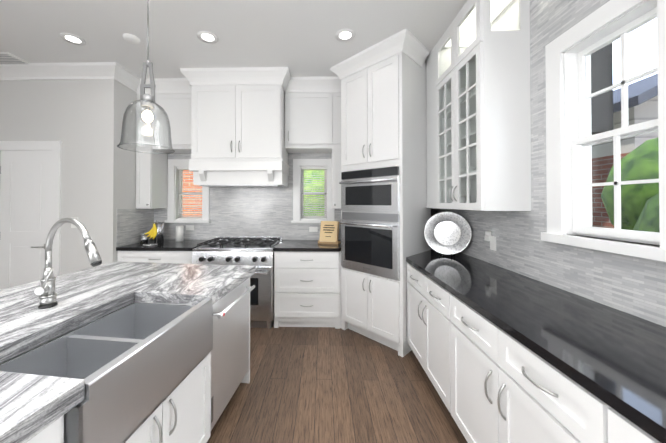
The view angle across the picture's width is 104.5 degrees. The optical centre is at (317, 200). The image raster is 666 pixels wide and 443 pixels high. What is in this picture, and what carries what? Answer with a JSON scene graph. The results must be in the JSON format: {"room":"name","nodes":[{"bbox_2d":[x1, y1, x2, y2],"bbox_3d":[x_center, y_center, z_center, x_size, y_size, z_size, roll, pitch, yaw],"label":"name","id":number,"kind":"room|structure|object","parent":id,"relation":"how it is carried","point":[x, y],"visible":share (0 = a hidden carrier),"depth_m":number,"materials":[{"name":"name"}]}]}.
{"room":"kitchen","nodes":[
{"label":"kitchen","id":0,"kind":"room"},
{"bbox_2d":[0,0,466,77],"bbox_3d":[-2.569,-1.571,0.194,8.270,0.060,7.160,0,-1,1],"label":"ceiling","id":1,"kind":"structure","parent":0,"point":[297,38],"depth_m":2.30,"materials":[{"name":"white paint"}]},
{"bbox_2d":[0,52,28,63],"bbox_3d":[-3.348,-1.512,2.741,0.340,0.013,0.200,0,-1,1],"label":"ceiling vent","id":2,"kind":"object","parent":1,"relation":"in","point":[7,58],"visible":1,"depth_m":2.75,"materials":[{"name":"white plastic"}]},
{"bbox_2d":[59,33,85,45],"bbox_3d":[-2.305,-1.518,2.428,0.184,0.006,0.184,0,-1,1],"label":"recessed light","id":3,"kind":"object","parent":1,"relation":"in","point":[72,38],"visible":1,"depth_m":2.43,"materials":[{"name":"white plastic"}]},
{"bbox_2d":[123,33,139,43],"bbox_3d":[-1.745,-1.507,2.416,0.136,0.028,0.136,0,-1,1],"label":"smoke detector","id":4,"kind":"object","parent":1,"relation":"attached to","point":[131,38],"visible":1,"depth_m":2.39,"materials":[{"name":"white plastic"}]},
{"bbox_2d":[117,0,174,153],"bbox_3d":[-1.091,-0.926,1.656,0.309,1.202,0.309,0,-1,1],"label":"pendant light","id":5,"kind":"object","parent":1,"relation":"hanging from","point":[147,103],"visible":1,"depth_m":1.65,"materials":[{"name":"clear glass"}]},
{"bbox_2d":[197,31,217,43],"bbox_3d":[-1.025,-1.518,2.400,0.184,0.006,0.184,0,-1,1],"label":"recessed light","id":6,"kind":"object","parent":1,"relation":"in","point":[207,37],"visible":1,"depth_m":2.40,"materials":[{"name":"white plastic"}]},
{"bbox_2d":[335,29,354,41],"bbox_3d":[0.255,-1.519,2.372,0.184,0.006,0.184,0,-1,1],"label":"recessed light","id":7,"kind":"object","parent":1,"relation":"in","point":[344,35],"visible":1,"depth_m":2.37,"materials":[{"name":"white plastic"}]},
{"bbox_2d":[0,0,665,326],"bbox_3d":[-2.569,-0.056,0.180,8.270,2.970,7.160,0,-1,1],"label":"wall","id":8,"kind":"structure","parent":0,"point":[82,120],"depth_m":2.92,"materials":[{"name":"grey paint"}]},
{"bbox_2d":[0,141,61,289],"bbox_3d":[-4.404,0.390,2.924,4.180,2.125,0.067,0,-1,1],"label":"door","id":9,"kind":"structure","parent":8,"relation":"attached to","point":[30,199],"depth_m":2.93,"materials":[{"name":"white wood"}]},
{"bbox_2d":[0,62,123,80],"bbox_3d":[-4.355,-1.447,2.922,4.280,0.140,0.100,0,-1,1],"label":"crown molding","id":10,"kind":"structure","parent":8,"relation":"attached to","point":[76,70],"depth_m":2.89,"materials":[{"name":"white wood"}]},
{"bbox_2d":[71,217,77,227],"bbox_3d":[-2.754,0.253,2.917,0.080,0.120,0.010,0,-1,1],"label":"switch plate","id":11,"kind":"object","parent":8,"relation":"attached to","point":[73,225],"visible":0.32,"depth_m":2.92,"materials":[{"name":"white plastic"}]},
{"bbox_2d":[116,209,153,246],"bbox_3d":[-2.302,0.324,3.281,0.008,0.435,0.639,0,-1,1],"label":"backsplash","id":12,"kind":"structure","parent":8,"relation":"attached to","point":[133,225],"depth_m":3.20,"materials":[{"name":"tile"}]},
{"bbox_2d":[128,77,190,93],"bbox_3d":[-1.897,-1.434,3.243,0.820,0.160,0.131,0,-1,1],"label":"crown molding","id":13,"kind":"structure","parent":8,"relation":"attached to","point":[163,85],"depth_m":3.23,"materials":[{"name":"white wood"}]},
{"bbox_2d":[136,94,190,208],"bbox_3d":[-1.893,-0.623,3.408,0.816,1.460,0.385,0,-1,1],"label":"upper cabinet","id":14,"kind":"object","parent":8,"relation":"attached to","point":[151,181],"visible":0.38,"depth_m":3.26,"materials":[{"name":"white wood"}]},
{"bbox_2d":[165,159,210,222],"bbox_3d":[-1.798,-0.131,3.645,0.620,0.880,0.200,0,-1,1],"label":"window","id":15,"kind":"structure","parent":8,"relation":"in","point":[176,168],"depth_m":3.59,"materials":[{"name":"white wood"}]},
{"bbox_2d":[186,225,193,229],"bbox_3d":[-1.779,0.384,3.585,0.116,0.070,0.009,0,-1,1],"label":"electrical outlet","id":16,"kind":"object","parent":8,"relation":"attached to","point":[189,227],"visible":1,"depth_m":3.58,"materials":[{"name":"white plastic"}]},
{"bbox_2d":[176,67,291,88],"bbox_3d":[-0.957,-1.437,3.005,1.240,0.160,0.124,0,-1,1],"label":"crown molding","id":17,"kind":"structure","parent":8,"relation":"attached to","point":[244,75],"depth_m":2.99,"materials":[{"name":"white wood"}]},
{"bbox_2d":[188,84,288,187],"bbox_3d":[-0.951,-0.765,3.275,1.106,1.178,0.612,0,-1,1],"label":"upper cabinet","id":18,"kind":"object","parent":8,"relation":"attached to","point":[237,136],"visible":1,"depth_m":3.01,"materials":[{"name":"white painted wood"}]},
{"bbox_2d":[283,76,327,92],"bbox_3d":[-0.137,-1.435,3.205,0.560,0.160,0.131,0,-1,1],"label":"crown molding","id":19,"kind":"structure","parent":8,"relation":"attached to","point":[299,84],"depth_m":3.20,"materials":[{"name":"white wood"}]},
{"bbox_2d":[291,159,333,222],"bbox_3d":[-0.053,-0.131,3.607,0.610,0.880,0.200,0,-1,1],"label":"window","id":20,"kind":"structure","parent":8,"relation":"in","point":[300,166],"depth_m":3.55,"materials":[{"name":"white wood"}]},
{"bbox_2d":[285,92,340,208],"bbox_3d":[-0.012,-0.623,3.366,0.798,1.460,0.385,0,-1,1],"label":"upper cabinet","id":21,"kind":"object","parent":8,"relation":"attached to","point":[312,122],"visible":0.81,"depth_m":3.22,"materials":[{"name":"white wood"}]},
{"bbox_2d":[309,227,317,231],"bbox_3d":[-0.059,0.398,3.547,0.116,0.070,0.009,0,-1,1],"label":"electrical outlet","id":22,"kind":"object","parent":8,"relation":"attached to","point":[313,229],"visible":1,"depth_m":3.54,"materials":[{"name":"white plastic"}]},
{"bbox_2d":[328,69,363,91],"bbox_3d":[0.303,-1.437,2.985,0.330,0.160,0.551,0,-1,1],"label":"crown molding","id":23,"kind":"structure","parent":8,"relation":"attached to","point":[334,82],"depth_m":3.15,"materials":[{"name":"white wood"}]},
{"bbox_2d":[331,29,428,68],"bbox_3d":[0.637,-1.450,2.608,0.994,0.140,0.651,0,-1,1],"label":"crown molding","id":24,"kind":"structure","parent":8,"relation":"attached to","point":[410,45],"depth_m":2.52,"materials":[{"name":"white wood"}]},
{"bbox_2d":[436,0,530,210],"bbox_3d":[1.275,-0.724,2.113,0.367,1.599,0.706,0,-1,1],"label":"upper cabinet","id":25,"kind":"object","parent":8,"relation":"attached to","point":[483,135],"visible":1,"depth_m":1.77,"materials":[{"name":"white wood"}]},
{"bbox_2d":[490,236,495,250],"bbox_3d":[1.455,0.356,2.139,0.009,0.116,0.070,0,-1,1],"label":"electrical outlet","id":26,"kind":"object","parent":8,"relation":"attached to","point":[493,244],"visible":0.88,"depth_m":2.12,"materials":[{"name":"white plastic"}]},
{"bbox_2d":[484,231,492,240],"bbox_3d":[1.438,0.301,2.170,0.044,0.080,0.060,0,-1,1],"label":"plug-in air freshener","id":27,"kind":"object","parent":26,"relation":"attached to","point":[488,237],"visible":1,"depth_m":2.16,"materials":[{"name":"white plastic"}]},
{"bbox_2d":[541,0,665,261],"bbox_3d":[1.482,-0.366,0.744,0.195,1.220,1.760,0,-1,1],"label":"window","id":28,"kind":"structure","parent":8,"relation":"in","point":[571,138],"depth_m":1.41,"materials":[{"name":"white wood"}]},
{"bbox_2d":[207,324,467,442],"bbox_3d":[-2.569,1.458,0.167,8.270,0.060,7.160,0,-1,1],"label":"floor","id":29,"kind":"structure","parent":0,"point":[319,385],"depth_m":1.90,"materials":[{"name":"brown wood"}]},
{"bbox_2d":[23,272,249,442],"bbox_3d":[-1.344,1.004,0.526,1.542,0.855,3.348,0,-1,1],"label":"kitchen island","id":30,"kind":"object","parent":29,"relation":"on","point":[184,416],"depth_m":1.20,"materials":[{"name":"white wood"}]},
{"bbox_2d":[0,261,254,442],"bbox_3d":[-1.344,0.547,0.530,1.608,0.058,3.414,0,-1,1],"label":"island countertop","id":31,"kind":"structure","parent":30,"relation":"on","point":[28,402],"depth_m":1.30,"materials":[{"name":"white stone"}]},
{"bbox_2d":[34,217,101,308],"bbox_3d":[-1.174,0.303,1.226,0.391,0.442,0.161,0,-1,1],"label":"faucet","id":32,"kind":"object","parent":31,"relation":"on","point":[46,292],"visible":1,"depth_m":1.25,"materials":[{"name":"silver metal"}]},
{"bbox_2d":[0,298,212,442],"bbox_3d":[-0.860,0.677,1.099,0.478,0.279,0.707,0,-1,7],"label":"farmhouse sink","id":33,"kind":"object","parent":31,"relation":"in","point":[134,365],"visible":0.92,"depth_m":1.06,"materials":[{"name":"silver metal"}]},
{"bbox_2d":[116,239,215,263],"bbox_3d":[-1.861,0.999,3.249,0.889,0.914,0.672,0,-1,1],"label":"base cabinet","id":34,"kind":"object","parent":29,"relation":"on","point":[170,251],"visible":0.25,"depth_m":2.95,"materials":[{"name":"white wood"}]},
{"bbox_2d":[140,232,147,242],"bbox_3d":[-2.220,0.477,3.299,0.086,0.129,0.086,0,-1,1],"label":"canister","id":35,"kind":"object","parent":34,"relation":"on","point":[144,238],"visible":0.81,"depth_m":3.27,"materials":[{"name":"silver metal"}]},
{"bbox_2d":[143,220,156,245],"bbox_3d":[-2.015,0.390,3.105,0.184,0.298,0.150,0,-1,1],"label":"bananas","id":36,"kind":"object","parent":34,"relation":"on","point":[152,232],"visible":1,"depth_m":3.09,"materials":[{"name":"yellow food"}]},
{"bbox_2d":[154,221,163,241],"bbox_3d":[-2.117,0.408,3.437,0.114,0.269,0.114,0,-1,1],"label":"canister","id":37,"kind":"object","parent":34,"relation":"on","point":[160,232],"visible":0.81,"depth_m":3.40,"materials":[{"name":"silver metal"}]},
{"bbox_2d":[176,226,183,241],"bbox_3d":[-1.839,0.441,3.431,0.092,0.203,0.092,0,-1,1],"label":"paper towel roll","id":38,"kind":"object","parent":34,"relation":"on","point":[179,233],"visible":1,"depth_m":3.39,"materials":[{"name":"white paper"}]},
{"bbox_2d":[211,278,254,429],"bbox_3d":[-0.867,1.017,1.778,0.709,0.852,0.583,0,-1,7],"label":"dishwasher","id":39,"kind":"object","parent":29,"relation":"on","point":[229,359],"visible":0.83,"depth_m":1.69,"materials":[{"name":"silver metal"}]},
{"bbox_2d":[192,236,281,328],"bbox_3d":[-0.955,0.975,3.194,0.914,0.960,0.741,0,-1,1],"label":"range","id":40,"kind":"object","parent":29,"relation":"on","point":[257,252],"visible":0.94,"depth_m":2.90,"materials":[{"name":"silver metal"}]},
{"bbox_2d":[274,252,340,328],"bbox_3d":[-0.117,1.019,3.227,0.748,0.874,0.639,0,-1,1],"label":"base cabinet","id":41,"kind":"object","parent":29,"relation":"on","point":[307,283],"depth_m":2.91,"materials":[{"name":"white wood"}]},
{"bbox_2d":[274,240,340,251],"bbox_3d":[0.190,0.561,3.221,1.364,0.039,0.647,0,-1,1],"label":"countertop","id":42,"kind":"structure","parent":41,"relation":"on","point":[285,245],"depth_m":3.01,"materials":[{"name":"black stone"}]},
{"bbox_2d":[318,221,340,243],"bbox_3d":[0.148,0.403,3.281,0.260,0.277,0.172,0,-1,15],"label":"cookbook stand","id":43,"kind":"object","parent":42,"relation":"on","point":[329,232],"visible":1,"depth_m":3.24,"materials":[{"name":"brown wood"}]},
{"bbox_2d":[339,43,437,356],"bbox_3d":[0.855,-0.032,2.855,1.239,2.969,0.998,0,-1,1],"label":"tall cabinet","id":44,"kind":"object","parent":29,"relation":"on","point":[388,155],"visible":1,"depth_m":2.58,"materials":[{"name":"white wood"}]},
{"bbox_2d":[407,262,441,398],"bbox_3d":[1.141,1.007,1.961,0.629,0.874,0.875,0,-1,1],"label":"base cabinet","id":45,"kind":"object","parent":29,"relation":"on","point":[424,295],"depth_m":1.96,"materials":[{"name":"white wood"}]},
{"bbox_2d":[442,286,573,442],"bbox_3d":[1.123,1.000,1.145,0.629,0.874,1.002,0,-1,1],"label":"base cabinet","id":46,"kind":"object","parent":29,"relation":"on","point":[503,355],"depth_m":1.16,"materials":[{"name":"white wood"}]},
{"bbox_2d":[406,250,665,437],"bbox_3d":[1.099,0.535,0.236,0.636,0.039,5.144,0,-1,1],"label":"countertop","id":47,"kind":"structure","parent":46,"relation":"on","point":[621,356],"depth_m":1.04,"materials":[{"name":"black stone"}]},
{"bbox_2d":[424,212,471,256],"bbox_3d":[1.254,0.322,2.502,0.349,0.422,0.251,0,-1,1],"label":"decorative plate","id":48,"kind":"object","parent":47,"relation":"on","point":[448,233],"visible":0.98,"depth_m":2.51,"materials":[{"name":"white ceramic"}]},
{"bbox_2d":[574,378,665,442],"bbox_3d":[1.104,0.992,0.265,0.629,0.874,1.002,0,-1,1],"label":"base cabinet","id":49,"kind":"object","parent":29,"relation":"on","point":[596,420],"depth_m":0.72,"materials":[{"name":"white wood"}]},
{"label":"outside","id":50,"kind":"structure","parent":0,"visible":0},
{"bbox_3d":[2.241,1.522,2.831,22.470,0.100,22.000,0,-1,1],"label":"ground","id":51,"kind":"structure","parent":50,"visible":0},
{"bbox_2d":[182,170,201,216],"bbox_3d":[-3.177,-0.970,5.983,4.500,5.100,0.300,0,-1,1],"label":"brick wall","id":52,"kind":"structure","parent":51,"relation":"on","point":[189,182],"depth_m":5.82,"materials":[{"name":"red brick"}]},
{"bbox_2d":[304,170,323,214],"bbox_3d":[0.625,-0.020,5.991,2.900,3.600,2.500,0,-1,1],"label":"tree","id":53,"kind":"object","parent":51,"relation":"on","point":[312,172],"depth_m":4.88,"materials":[{"name":"green plant"}]},
{"bbox_2d":[591,42,657,227],"bbox_3d":[6.502,-1.470,6.065,6.090,6.100,8.000,0,-1,1],"label":"house","id":54,"kind":"structure","parent":51,"relation":"on","point":[636,104],"depth_m":3.69,"materials":[{"name":"grey"}]},
{"bbox_2d":[601,138,659,232],"bbox_3d":[3.517,0.236,1.049,1.900,3.000,3.870,0,-1,1],"label":"tree","id":55,"kind":"object","parent":51,"relation":"on","point":[649,168],"depth_m":2.37,"materials":[{"name":"green plant"}]}
]}

